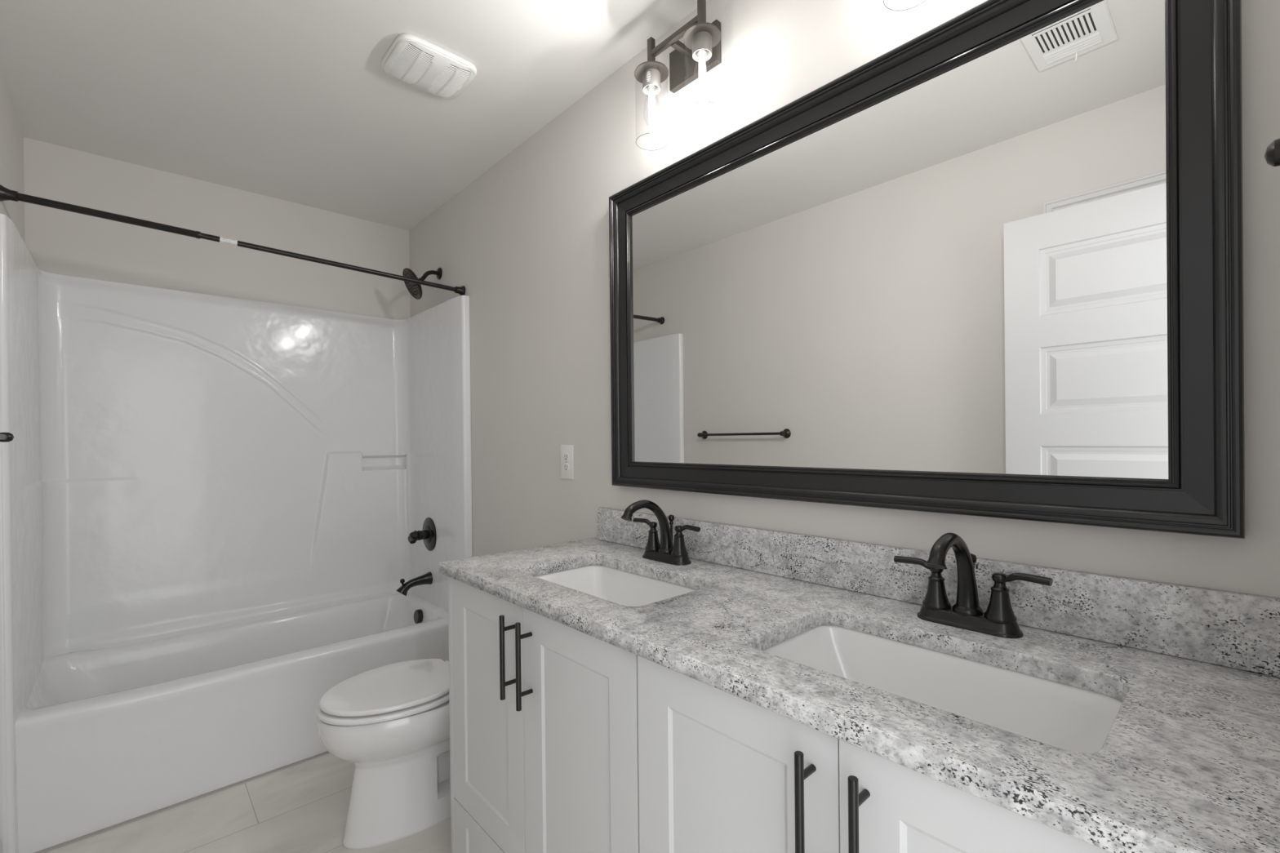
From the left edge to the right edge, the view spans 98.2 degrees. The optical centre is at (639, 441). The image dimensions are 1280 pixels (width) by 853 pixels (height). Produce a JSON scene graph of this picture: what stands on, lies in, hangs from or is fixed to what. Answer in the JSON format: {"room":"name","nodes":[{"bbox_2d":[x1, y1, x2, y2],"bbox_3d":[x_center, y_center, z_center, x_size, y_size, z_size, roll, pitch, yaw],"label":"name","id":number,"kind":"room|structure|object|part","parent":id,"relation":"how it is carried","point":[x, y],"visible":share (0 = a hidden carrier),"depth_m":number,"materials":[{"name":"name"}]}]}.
{"room":"bathroom","nodes":[
{"label":"bathroom","id":0,"kind":"room"},
{"bbox_2d":[0,71,25,244],"bbox_3d":[-1.323,0.031,0.912,0.100,2.526,3.500,-1,0,-42],"label":"wall","id":1,"kind":"structure","parent":0,"point":[11,138],"depth_m":1.99,"materials":[{"name":"beige paint"}]},
{"bbox_2d":[0,840,2,852],"bbox_3d":[-1.246,1.238,0.930,0.013,0.110,1.965,-1,0,-42],"label":"baseboard","id":2,"kind":"structure","parent":1,"relation":"attached to","point":[1,841],"depth_m":1.64,"materials":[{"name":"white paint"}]},
{"bbox_2d":[0,432,13,442],"bbox_3d":[-1.590,-0.013,1.324,0.064,0.054,0.662,-1,0,-42],"label":"towel bar","id":3,"kind":"object","parent":1,"relation":"attached to","point":[4,437],"visible":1,"depth_m":1.55,"materials":[{"name":"black metal"}]},
{"bbox_2d":[0,184,465,295],"bbox_3d":[-1.477,-0.775,2.270,1.532,0.134,0.052,-1,0,-38],"label":"shower curtain rod","id":4,"kind":"object","parent":1,"relation":"attached to","point":[6,194],"visible":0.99,"depth_m":2.08,"materials":[{"name":"black metal"}]},
{"bbox_2d":[23,137,410,319],"bbox_3d":[-1.940,0.031,2.787,1.724,2.526,0.100,-1,0,-42],"label":"wall","id":5,"kind":"structure","parent":0,"point":[58,241],"depth_m":2.61,"materials":[{"name":"beige paint"}]},
{"bbox_2d":[44,752,451,852],"bbox_3d":[-0.238,1.307,0.948,1.724,0.050,5.100,-1,0,-42],"label":"floor","id":6,"kind":"structure","parent":0,"point":[303,807],"depth_m":1.87,"materials":[{"name":"beige tile"}]},
{"bbox_2d":[0,213,472,852],"bbox_3d":[-1.638,0.299,2.462,1.522,1.986,0.783,-1,0,-42],"label":"shower","id":7,"kind":"object","parent":6,"relation":"on","point":[211,505],"visible":0.98,"depth_m":2.44,"materials":[{"name":"white plastic"}]},
{"bbox_2d":[15,592,448,852],"bbox_3d":[-1.641,1.074,2.454,1.474,0.436,0.726,-1,0,-42],"label":"tub basin","id":8,"kind":"object","parent":7,"relation":"in","point":[114,734],"depth_m":2.11,"materials":[{"name":"white"}]},
{"bbox_2d":[395,571,432,595],"bbox_3d":[-1.182,0.749,2.901,0.180,0.104,0.068,-1,0,-42],"label":"tub spout","id":9,"kind":"object","parent":7,"relation":"attached to","point":[426,579],"visible":1,"depth_m":2.89,"materials":[{"name":"black metal"}]},
{"bbox_3d":[-1.226,0.728,2.861,0.024,0.038,0.024,-1,0,-42],"label":"diverter knob","id":10,"kind":"part","parent":9,"relation":"part of","materials":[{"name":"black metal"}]},
{"bbox_2d":[407,517,436,551],"bbox_3d":[-1.166,0.496,2.916,0.135,0.177,0.177,-1,0,-42],"label":"shower valve","id":11,"kind":"object","parent":7,"relation":"attached to","point":[428,535],"visible":1,"depth_m":2.91,"materials":[{"name":"black metal"}]},
{"bbox_3d":[-1.178,0.505,2.861,0.035,0.036,0.081,-1,0,-28],"label":"lever","id":12,"kind":"part","parent":11,"relation":"part of","materials":[{"name":"black metal"}]},
{"bbox_2d":[315,658,450,848],"bbox_3d":[-0.708,0.887,1.982,0.788,0.793,0.464,-1,0,-42],"label":"toilet","id":13,"kind":"object","parent":6,"relation":"on","point":[392,721],"visible":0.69,"depth_m":1.78,"materials":[{"name":"white ceramic"}]},
{"bbox_3d":[-0.838,0.847,1.863,0.436,0.021,0.376,-1,0,-42],"label":"seat","id":14,"kind":"part","parent":13,"relation":"part of","materials":[{"name":"white plastic"}]},
{"bbox_3d":[-0.835,0.824,1.866,0.429,0.020,0.366,-1,0,-42],"label":"lid","id":15,"kind":"part","parent":13,"relation":"part of","materials":[{"name":"white plastic"}]},
{"bbox_2d":[448,577,1111,852],"bbox_3d":[0.185,0.825,1.172,0.586,0.905,1.624,-1,0,-42],"label":"vanity cabinet","id":16,"kind":"object","parent":6,"relation":"on","point":[563,739],"visible":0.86,"depth_m":0.99,"materials":[{"name":"grey paint"}]},
{"bbox_3d":[-0.340,0.828,1.775,0.546,0.905,0.024,-1,0,-42],"label":"panel","id":17,"kind":"part","parent":16,"relation":"part of","materials":[{"name":"grey paint"}]},
{"bbox_3d":[-0.258,1.101,1.300,0.020,0.170,0.781,-1,0,-42],"label":"drawer","id":18,"kind":"part","parent":16,"relation":"part of","materials":[{"name":"grey paint"}]},
{"bbox_3d":[-0.395,0.697,1.443,0.020,0.633,0.388,-1,0,-42],"label":"door","id":19,"kind":"part","parent":16,"relation":"part of","materials":[{"name":"grey paint"}]},
{"bbox_3d":[-0.312,0.505,1.306,0.040,0.196,0.012,-1,0,-42],"label":"handle","id":20,"kind":"part","parent":16,"relation":"part of","materials":[{"name":"black metal"}]},
{"bbox_3d":[-0.262,0.505,1.252,0.040,0.196,0.012,-1,0,-42],"label":"handle","id":21,"kind":"part","parent":16,"relation":"part of","materials":[{"name":"black metal"}]},
{"bbox_3d":[-0.130,0.695,1.155,0.020,0.633,0.391,-1,0,-42],"label":"door","id":22,"kind":"part","parent":16,"relation":"part of","materials":[{"name":"grey paint"}]},
{"bbox_3d":[0.136,0.693,0.864,0.020,0.633,0.384,-1,0,-42],"label":"door","id":23,"kind":"part","parent":16,"relation":"part of","materials":[{"name":"grey paint"}]},
{"bbox_3d":[0.217,0.501,0.728,0.040,0.196,0.012,-1,0,-42],"label":"handle","id":24,"kind":"part","parent":16,"relation":"part of","materials":[{"name":"black metal"}]},
{"bbox_3d":[0.267,0.501,0.674,0.040,0.196,0.012,-1,0,-42],"label":"handle","id":25,"kind":"part","parent":16,"relation":"part of","materials":[{"name":"black metal"}]},
{"bbox_2d":[439,537,1279,852],"bbox_3d":[0.188,0.357,1.177,0.566,0.031,1.650,-1,0,-42],"label":"countertop","id":26,"kind":"structure","parent":16,"relation":"on","point":[1188,760],"depth_m":0.74,"materials":[{"name":"white stone"}]},
{"bbox_2d":[534,564,697,606],"bbox_3d":[-0.073,0.450,1.415,0.342,0.151,0.544,-1,0,-42],"label":"sink","id":27,"kind":"object","parent":26,"relation":"in","point":[620,587],"visible":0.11,"depth_m":1.59,"materials":[{"name":"white ceramic"}]},
{"bbox_2d":[620,499,700,565],"bbox_3d":[0.049,0.251,1.589,0.216,0.179,0.212,-1,0,-4],"label":"faucet","id":28,"kind":"object","parent":26,"relation":"on","point":[664,552],"visible":1,"depth_m":1.56,"materials":[{"name":"black metal"}]},
{"bbox_3d":[0.011,0.241,1.657,0.018,0.021,0.076,-1,0,-44],"label":"lever","id":29,"kind":"part","parent":28,"relation":"part of","materials":[{"name":"black metal"}]},
{"bbox_3d":[0.025,0.241,1.547,0.178,0.159,0.040,-1,0,-42],"label":"spout","id":30,"kind":"part","parent":28,"relation":"part of","materials":[{"name":"black metal"}]},
{"bbox_3d":[0.075,0.329,1.593,0.060,0.024,0.172,-1,0,-42],"label":"plate","id":31,"kind":"part","parent":28,"relation":"part of","materials":[{"name":"black metal"}]},
{"bbox_3d":[0.091,0.263,1.608,0.019,0.100,0.019,-1,0,-42],"label":"popup rod","id":32,"kind":"part","parent":28,"relation":"part of","materials":[{"name":"black metal"}]},
{"bbox_3d":[0.133,0.240,1.525,0.018,0.021,0.076,-1,0,-41],"label":"lever","id":33,"kind":"part","parent":28,"relation":"part of","materials":[{"name":"black metal"}]},
{"bbox_2d":[761,625,1122,752],"bbox_3d":[0.433,0.447,0.862,0.342,0.151,0.531,-1,0,-42],"label":"sink","id":34,"kind":"object","parent":26,"relation":"in","point":[1059,715],"visible":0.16,"depth_m":0.93,"materials":[{"name":"white ceramic"}]},
{"bbox_2d":[893,533,1053,638],"bbox_3d":[0.575,0.248,1.014,0.216,0.179,0.212,-1,0,-4],"label":"faucet","id":35,"kind":"object","parent":26,"relation":"on","point":[999,619],"visible":1,"depth_m":0.99,"materials":[{"name":"black metal"}]},
{"bbox_3d":[0.537,0.238,1.083,0.018,0.021,0.076,-1,0,-44],"label":"lever","id":36,"kind":"part","parent":35,"relation":"part of","materials":[{"name":"black metal"}]},
{"bbox_3d":[0.550,0.238,0.973,0.178,0.159,0.040,-1,0,-42],"label":"spout","id":37,"kind":"part","parent":35,"relation":"part of","materials":[{"name":"black metal"}]},
{"bbox_3d":[0.601,0.325,1.018,0.060,0.024,0.172,-1,0,-42],"label":"plate","id":38,"kind":"part","parent":35,"relation":"part of","materials":[{"name":"black metal"}]},
{"bbox_3d":[0.617,0.259,1.034,0.019,0.100,0.019,-1,0,-42],"label":"popup rod","id":39,"kind":"part","parent":35,"relation":"part of","materials":[{"name":"black metal"}]},
{"bbox_3d":[0.659,0.237,0.950,0.018,0.021,0.076,-1,0,-41],"label":"lever","id":40,"kind":"part","parent":35,"relation":"part of","materials":[{"name":"black metal"}]},
{"bbox_3d":[0.397,0.692,0.579,0.020,0.633,0.385,-1,0,-42],"label":"door","id":41,"kind":"part","parent":16,"relation":"part of","materials":[{"name":"grey paint"}]},
{"bbox_2d":[0,0,706,230],"bbox_3d":[-0.771,-1.290,1.493,1.724,0.100,3.600,-1,0,-42],"label":"ceiling","id":42,"kind":"structure","parent":0,"point":[295,101],"depth_m":1.92,"materials":[{"name":"beige paint"}]},
{"bbox_2d":[381,32,476,99],"bbox_3d":[-0.696,-1.224,1.836,0.259,0.035,0.227,-1,0,-42],"label":"exhaust fan","id":43,"kind":"object","parent":42,"relation":"attached to","point":[415,61],"visible":1,"depth_m":1.80,"materials":[{"name":"white plastic"}]},
{"bbox_2d":[408,0,1279,597],"bbox_3d":[-0.125,0.015,2.008,0.100,2.526,3.500,-1,0,-42],"label":"wall","id":44,"kind":"structure","parent":0,"point":[526,240],"depth_m":1.70,"materials":[{"name":"beige paint"}]},
{"bbox_2d":[402,267,442,299],"bbox_3d":[-1.131,-0.828,2.883,0.185,0.186,0.162,-1,0,-42],"label":"showerhead","id":45,"kind":"object","parent":44,"relation":"attached to","point":[415,290],"visible":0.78,"depth_m":2.86,"materials":[{"name":"black metal"}]},
{"bbox_3d":[-1.104,-0.865,2.907,0.103,0.072,0.022,-1,0,-42],"label":"arm","id":46,"kind":"part","parent":45,"relation":"part of","materials":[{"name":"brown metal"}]},
{"bbox_2d":[560,444,573,479],"bbox_3d":[-0.276,0.078,2.094,0.008,0.128,0.079,-1,0,-42],"label":"wall outlet","id":47,"kind":"object","parent":44,"relation":"attached to","point":[566,451],"visible":1,"depth_m":2.09,"materials":[{"name":"white plastic"}]},
{"bbox_2d":[563,453,568,461],"bbox_3d":[-0.278,0.059,2.092,0.003,0.029,0.033,-1,0,-42],"label":"receptacle","id":48,"kind":"object","parent":47,"relation":"attached to","point":[566,455],"depth_m":2.09,"materials":[{"name":"white plastic"}]},
{"bbox_2d":[564,462,568,471],"bbox_3d":[-0.278,0.097,2.092,0.003,0.029,0.033,-1,0,-42],"label":"receptacle","id":49,"kind":"object","parent":47,"relation":"attached to","point":[566,464],"depth_m":2.09,"materials":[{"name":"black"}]},
{"bbox_2d":[634,0,721,150],"bbox_3d":[0.118,-1.009,1.539,0.154,0.299,0.290,-1,0,-42],"label":"vanity light","id":50,"kind":"object","parent":44,"relation":"attached to","point":[700,52],"visible":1,"depth_m":1.55,"materials":[{"name":"brown metal"}]},
{"bbox_3d":[0.032,-1.110,1.590,0.016,0.085,0.016,-1,0,-42],"label":"stem","id":51,"kind":"part","parent":50,"relation":"part of","materials":[{"name":"brown metal"}]},
{"bbox_2d":[642,68,660,94],"bbox_3d":[0.033,-1.031,1.591,0.052,0.047,0.052,-1,0,-42],"label":"socket","id":52,"kind":"object","parent":50,"relation":"attached to","point":[651,77],"depth_m":1.57,"materials":[{"name":"grey"}]},
{"bbox_3d":[0.120,-1.107,1.562,0.079,0.016,0.016,-1,0,-42],"label":"support arm","id":53,"kind":"part","parent":50,"relation":"part of","materials":[{"name":"brown metal"}]},
{"bbox_3d":[0.156,-1.103,1.595,0.020,0.112,0.182,-1,0,-42],"label":"plate","id":54,"kind":"part","parent":50,"relation":"part of","materials":[{"name":"brown metal"}]},
{"bbox_3d":[0.161,-1.111,1.450,0.016,0.085,0.016,-1,0,-42],"label":"stem","id":55,"kind":"part","parent":50,"relation":"part of","materials":[{"name":"brown metal"}]},
{"bbox_2d":[692,31,711,62],"bbox_3d":[0.162,-1.032,1.450,0.052,0.047,0.052,-1,0,-42],"label":"socket","id":56,"kind":"object","parent":50,"relation":"attached to","point":[701,40],"depth_m":1.43,"materials":[{"name":"grey"}]},
{"bbox_2d":[883,0,925,10],"bbox_3d":[0.601,-1.012,1.012,0.154,0.299,0.290,-1,0,-42],"label":"vanity light","id":57,"kind":"object","parent":44,"relation":"attached to","point":[925,0],"visible":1,"depth_m":1.10,"materials":[{"name":"glass"}]},
{"bbox_2d":[608,0,1244,538],"bbox_3d":[0.394,-0.338,1.334,0.036,0.963,1.430,-1,0,-42],"label":"framed mirror","id":58,"kind":"object","parent":44,"relation":"attached to","point":[990,265],"visible":1,"depth_m":1.07,"materials":[{"name":"black wood"}]},
{"bbox_3d":[-0.061,-0.334,1.831,0.036,0.963,0.081,-1,0,-42],"label":"frame rail","id":59,"kind":"part","parent":58,"relation":"part of","materials":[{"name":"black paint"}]},
{"bbox_3d":[0.390,-0.779,1.333,0.036,0.081,1.430,-1,0,-42],"label":"frame rail","id":60,"kind":"part","parent":58,"relation":"part of","materials":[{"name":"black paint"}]},
{"bbox_3d":[0.399,0.104,1.336,0.036,0.081,1.430,-1,0,-42],"label":"frame rail","id":61,"kind":"part","parent":58,"relation":"part of","materials":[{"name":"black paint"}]},
{"bbox_3d":[0.850,-0.341,0.837,0.036,0.963,0.081,-1,0,-42],"label":"frame rail","id":62,"kind":"part","parent":58,"relation":"part of","materials":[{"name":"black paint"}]},
{"bbox_2d":[596,507,1279,677],"bbox_3d":[0.401,0.283,1.348,0.019,0.110,1.614,-1,0,-42],"label":"backsplash","id":63,"kind":"structure","parent":44,"relation":"attached to","point":[1228,628],"depth_m":0.98,"materials":[{"name":"white stone"}]},
{"bbox_3d":[0.424,0.015,0.206,1.524,2.526,0.100,-1,0,-42],"label":"wall","id":64,"kind":"structure","parent":0,"visible":0},
{"bbox_2d":[1264,137,1279,166],"bbox_3d":[0.704,-0.311,0.580,0.054,0.054,0.069,-1,0,-42],"label":"wall hook","id":65,"kind":"object","parent":64,"relation":"attached to","point":[1272,155],"visible":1,"depth_m":0.59,"materials":[{"name":"black metal"}]}
]}

